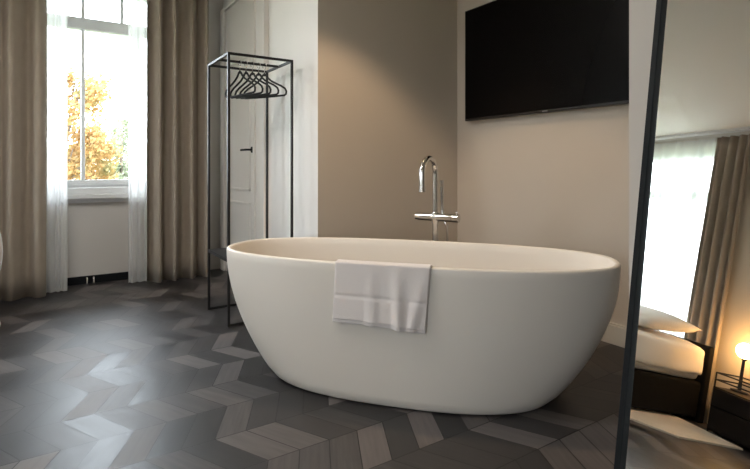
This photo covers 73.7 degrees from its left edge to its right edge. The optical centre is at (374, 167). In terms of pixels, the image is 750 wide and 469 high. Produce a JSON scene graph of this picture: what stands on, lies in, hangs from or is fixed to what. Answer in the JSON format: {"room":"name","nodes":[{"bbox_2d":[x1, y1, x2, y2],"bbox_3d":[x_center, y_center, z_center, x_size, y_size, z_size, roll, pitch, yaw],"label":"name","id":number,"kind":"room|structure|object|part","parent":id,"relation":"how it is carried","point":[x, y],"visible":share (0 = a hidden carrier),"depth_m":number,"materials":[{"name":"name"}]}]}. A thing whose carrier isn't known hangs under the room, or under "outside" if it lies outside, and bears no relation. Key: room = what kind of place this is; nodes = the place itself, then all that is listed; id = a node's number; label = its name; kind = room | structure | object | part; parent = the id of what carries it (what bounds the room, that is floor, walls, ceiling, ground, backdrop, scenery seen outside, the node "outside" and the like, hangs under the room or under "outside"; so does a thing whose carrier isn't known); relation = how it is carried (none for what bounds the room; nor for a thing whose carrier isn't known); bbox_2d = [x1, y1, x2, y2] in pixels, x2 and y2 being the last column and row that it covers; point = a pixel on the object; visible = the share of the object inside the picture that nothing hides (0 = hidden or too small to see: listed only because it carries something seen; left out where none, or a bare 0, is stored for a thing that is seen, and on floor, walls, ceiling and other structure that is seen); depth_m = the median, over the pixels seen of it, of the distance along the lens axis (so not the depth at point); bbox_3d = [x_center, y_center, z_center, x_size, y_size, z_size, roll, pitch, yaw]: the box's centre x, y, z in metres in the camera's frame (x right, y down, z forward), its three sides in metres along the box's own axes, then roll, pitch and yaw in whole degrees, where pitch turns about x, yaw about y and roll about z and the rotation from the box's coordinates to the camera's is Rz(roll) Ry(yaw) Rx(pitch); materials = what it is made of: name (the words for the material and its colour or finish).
{"room":"hotel room","nodes":[
{"label":"hotel room","id":0,"kind":"room"},
{"bbox_2d":[67,0,222,277],"bbox_3d":[-3.436,-0.360,3.903,4.840,2.720,0.300,0,0,-33],"label":"wall","id":1,"kind":"structure","parent":0,"point":[97,232],"depth_m":4.46,"materials":[{"name":"paint"}]},
{"bbox_2d":[67,0,127,202],"bbox_3d":[-2.432,-0.650,4.415,1.200,1.900,0.230,0,0,-33],"label":"window","id":2,"kind":"structure","parent":1,"relation":"in","point":[113,190],"depth_m":4.39,"materials":[{"name":"white paint"}]},
{"bbox_3d":[-2.415,0.235,4.390,1.200,0.130,0.169,0,0,-33],"label":"sill","id":3,"kind":"part","parent":2,"relation":"part of","materials":[{"name":"white paint"}]},
{"bbox_2d":[67,272,127,285],"bbox_3d":[-2.412,0.968,4.385,1.280,0.065,0.022,0,0,-33],"label":"baseboard","id":4,"kind":"structure","parent":1,"relation":"attached to","point":[121,275],"depth_m":4.37,"materials":[{"name":"black"}]},
{"bbox_2d":[0,269,624,468],"bbox_3d":[-0.945,1.050,1.306,6.140,0.100,6.820,0,0,-33],"label":"floor","id":5,"kind":"structure","parent":0,"point":[118,374],"depth_m":2.07,"materials":[{"name":"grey wood"}]},
{"bbox_2d":[0,233,2,325],"bbox_3d":[-1.535,0.548,1.579,0.450,0.906,0.482,0,0,0],"label":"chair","id":6,"kind":"object","parent":5,"relation":"on","point":[1,243],"visible":1,"depth_m":1.76,"materials":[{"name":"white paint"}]},
{"bbox_3d":[-1.535,0.295,1.775,0.450,0.400,0.090,0,0,0],"label":"backrest","id":7,"kind":"part","parent":6,"relation":"part of","materials":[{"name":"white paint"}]},
{"bbox_2d":[208,52,292,326],"bbox_3d":[-0.869,0.134,3.461,0.446,1.732,0.471,0,0,-33],"label":"clothes rack","id":8,"kind":"object","parent":5,"relation":"on","point":[221,253],"visible":0.62,"depth_m":3.38,"materials":[{"name":"black metal"}]},
{"bbox_3d":[-1.173,0.134,3.533,0.016,1.732,0.016,0,0,-33],"label":"post","id":9,"kind":"part","parent":8,"relation":"part of","materials":[{"name":"black metal"}]},
{"bbox_2d":[208,248,226,261],"bbox_3d":[-0.869,0.584,3.461,0.446,0.023,0.471,0,0,-33],"label":"shelf","id":10,"kind":"object","parent":8,"relation":"attached to","point":[221,253],"depth_m":3.40,"materials":[{"name":"black"}]},
{"bbox_3d":[-0.923,0.134,3.153,0.016,1.732,0.016,0,0,-33],"label":"post","id":11,"kind":"part","parent":8,"relation":"part of","materials":[{"name":"black metal"}]},
{"bbox_2d":[225,60,255,97],"bbox_3d":[-0.925,-0.615,3.424,0.397,0.246,0.026,0,0,45],"label":"clothes hanger","id":12,"kind":"object","parent":8,"relation":"hanging from","point":[239,72],"visible":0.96,"depth_m":3.41,"materials":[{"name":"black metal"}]},
{"bbox_2d":[230,61,263,98],"bbox_3d":[-0.889,-0.615,3.447,0.397,0.246,0.026,0,0,42],"label":"clothes hanger","id":13,"kind":"object","parent":8,"relation":"hanging from","point":[245,72],"visible":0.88,"depth_m":3.44,"materials":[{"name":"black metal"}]},
{"bbox_3d":[-0.869,-0.724,3.461,0.414,0.016,0.016,0,0,-33],"label":"hanging rail","id":14,"kind":"part","parent":8,"relation":"part of","materials":[{"name":"black metal"}]},
{"bbox_3d":[-0.869,-0.724,3.461,0.446,0.016,0.471,0,0,-33],"label":"frame","id":15,"kind":"part","parent":8,"relation":"part of","materials":[{"name":"black metal"}]},
{"bbox_2d":[234,62,271,98],"bbox_3d":[-0.852,-0.615,3.472,0.397,0.246,0.026,0,0,38],"label":"clothes hanger","id":16,"kind":"object","parent":8,"relation":"hanging from","point":[251,73],"visible":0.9,"depth_m":3.46,"materials":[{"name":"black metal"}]},
{"bbox_2d":[239,62,278,98],"bbox_3d":[-0.814,-0.615,3.497,0.397,0.246,0.026,0,0,34],"label":"clothes hanger","id":17,"kind":"object","parent":8,"relation":"hanging from","point":[258,73],"visible":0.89,"depth_m":3.48,"materials":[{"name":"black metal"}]},
{"bbox_2d":[244,63,286,98],"bbox_3d":[-0.778,-0.615,3.520,0.397,0.246,0.026,0,0,27],"label":"clothes hanger","id":18,"kind":"object","parent":8,"relation":"hanging from","point":[264,74],"visible":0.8,"depth_m":3.50,"materials":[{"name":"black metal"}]},
{"bbox_3d":[-0.814,0.134,3.769,0.016,1.732,0.016,0,0,-33],"label":"post","id":19,"kind":"part","parent":8,"relation":"part of","materials":[{"name":"black metal"}]},
{"bbox_3d":[-0.564,0.134,3.389,0.016,1.732,0.016,0,0,-33],"label":"post","id":20,"kind":"part","parent":8,"relation":"part of","materials":[{"name":"black"}]},
{"bbox_2d":[227,237,620,414],"bbox_3d":[0.152,0.700,2.414,1.872,0.600,0.748,0,0,17],"label":"bathtub","id":21,"kind":"object","parent":5,"relation":"on","point":[509,328],"visible":0.95,"depth_m":2.05,"materials":[{"name":"white ceramic"}]},
{"bbox_2d":[332,259,432,333],"bbox_3d":[0.023,0.528,2.065,0.424,0.274,0.075,0,0,17],"label":"bath towel","id":22,"kind":"object","parent":21,"relation":"on","point":[395,296],"visible":1,"depth_m":2.05,"materials":[{"name":"white fabric"}]},
{"bbox_2d":[415,155,459,240],"bbox_3d":[0.322,0.464,2.838,0.270,1.072,0.238,0,0,32],"label":"tap","id":23,"kind":"object","parent":5,"relation":"on","point":[435,216],"visible":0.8,"depth_m":2.88,"materials":[{"name":"silver metal"}]},
{"bbox_3d":[0.305,0.094,2.829,0.036,0.332,0.205,0,0,32],"label":"spout","id":24,"kind":"part","parent":23,"relation":"part of","materials":[{"name":"silver metal"}]},
{"bbox_3d":[0.457,0.278,2.836,0.040,0.065,0.050,0,0,32],"label":"temperature knob","id":25,"kind":"part","parent":23,"relation":"part of","materials":[{"name":"silver metal"}]},
{"bbox_2d":[614,0,749,468],"bbox_3d":[0.477,0.159,0.375,0.255,1.687,0.620,0,0,-26],"label":"floor mirror","id":26,"kind":"object","parent":5,"relation":"on","point":[685,394],"visible":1,"depth_m":0.59,"materials":[{"name":"black mirror"}]},
{"bbox_3d":[0.477,0.159,0.375,0.024,1.700,0.620,9,-4,-26],"label":"frame","id":27,"kind":"part","parent":26,"relation":"part of","materials":[{"name":"black metal"}]},
{"bbox_2d":[223,0,456,241],"bbox_3d":[-0.378,-0.360,4.506,1.370,2.720,2.100,0,0,-33],"label":"wall","id":28,"kind":"structure","parent":0,"point":[375,81],"depth_m":3.54,"materials":[{"name":"beige paint"}]},
{"bbox_2d":[226,0,252,270],"bbox_3d":[-1.251,-0.263,4.514,0.078,2.515,0.805,0,0,-33],"label":"door","id":29,"kind":"structure","parent":28,"relation":"in","point":[239,18],"depth_m":4.50,"materials":[{"name":"beige paint"}]},
{"bbox_3d":[-1.096,-0.155,4.266,0.064,0.052,0.151,0,0,-33],"label":"handle","id":30,"kind":"part","parent":29,"relation":"part of","materials":[{"name":"black metal"}]},
{"bbox_2d":[220,0,268,270],"bbox_3d":[-1.189,-0.300,4.450,0.044,2.600,1.200,0,0,-33],"label":"trim","id":31,"kind":"structure","parent":28,"relation":"attached to","point":[260,7],"depth_m":4.13,"materials":[{"name":"beige paint"}]},
{"bbox_2d":[457,0,628,325],"bbox_3d":[2.029,-0.360,2.009,0.200,2.720,4.720,0,0,-33],"label":"wall","id":32,"kind":"structure","parent":0,"point":[558,180],"depth_m":3.22,"materials":[{"name":"beige paint"}]},
{"bbox_2d":[465,0,628,120],"bbox_3d":[1.099,-0.766,3.179,0.064,0.828,1.447,0,0,-33],"label":"television","id":33,"kind":"object","parent":32,"relation":"attached to","point":[523,57],"visible":0.91,"depth_m":3.17,"materials":[{"name":"black plastic"}]},
{"bbox_2d":[601,322,626,347],"bbox_3d":[1.884,0.940,2.033,0.016,0.120,4.520,0,0,-33],"label":"baseboard","id":34,"kind":"structure","parent":32,"relation":"attached to","point":[615,334],"depth_m":2.82,"materials":[{"name":"beige paint"}]},
{"bbox_2d":[629,0,655,294],"bbox_3d":[1.031,-0.360,-0.013,0.150,2.720,2.043,0,0,-33],"label":"wall partition","id":35,"kind":"structure","parent":0,"point":[641,12],"depth_m":0.79,"materials":[{"name":"paint"}]},
{"bbox_3d":[-2.355,-1.708,4.080,2.040,0.024,0.205,0,0,-33],"label":"track","id":36,"kind":"object","parent":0,"visible":0},
{"bbox_2d":[0,0,46,300],"bbox_3d":[-2.880,-0.348,3.668,0.795,2.684,0.138,0,0,-33],"label":"drape","id":37,"kind":"object","parent":36,"relation":"hanging from","point":[23,23],"visible":1,"depth_m":3.82,"materials":[{"name":"beige fabric"}]},
{"bbox_2d":[46,0,66,292],"bbox_3d":[-2.558,-0.348,4.015,0.150,2.684,0.038,0,0,-33],"label":"sheer curtain","id":38,"kind":"object","parent":36,"relation":"hanging from","point":[56,233],"visible":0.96,"depth_m":4.01,"materials":[{"name":"white fabric"}]},
{"bbox_2d":[128,0,146,282],"bbox_3d":[-2.066,-0.348,4.364,0.155,2.684,0.039,0,0,-33],"label":"sheer curtain","id":39,"kind":"object","parent":36,"relation":"hanging from","point":[137,9],"visible":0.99,"depth_m":4.37,"materials":[{"name":"white fabric"}]},
{"bbox_2d":[147,0,208,282],"bbox_3d":[-1.753,-0.348,4.472,0.529,2.684,0.147,0,0,-33],"label":"drape","id":40,"kind":"object","parent":36,"relation":"hanging from","point":[177,30],"visible":0.94,"depth_m":4.48,"materials":[{"name":"beige fabric"}]},
{"label":"outside","id":41,"kind":"structure","parent":0,"visible":0},
{"bbox_3d":[-13.762,4.350,20.871,120.000,0.100,130.000,0,0,-33],"label":"lawn","id":42,"kind":"structure","parent":41,"visible":0},
{"bbox_2d":[68,126,115,179],"bbox_3d":[-7.379,1.592,12.867,1.352,5.427,1.620,0,0,-6],"label":"autumn tree","id":43,"kind":"object","parent":42,"relation":"on","point":[97,127],"visible":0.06,"depth_m":12.75,"materials":[{"name":"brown plant"}]},
{"bbox_2d":[67,65,123,179],"bbox_3d":[-6.414,1.125,10.141,2.316,6.358,2.614,0,0,22],"label":"autumn tree","id":44,"kind":"object","parent":42,"relation":"on","point":[96,145],"visible":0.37,"depth_m":10.18,"materials":[{"name":"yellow plant"}]},
{"bbox_2d":[107,110,127,178],"bbox_3d":[-8.001,1.196,15.814,2.124,6.218,2.148,0,0,-33],"label":"leafy tree","id":45,"kind":"object","parent":42,"relation":"on","point":[122,169],"visible":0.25,"depth_m":15.39,"materials":[{"name":"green plant"}]}
]}

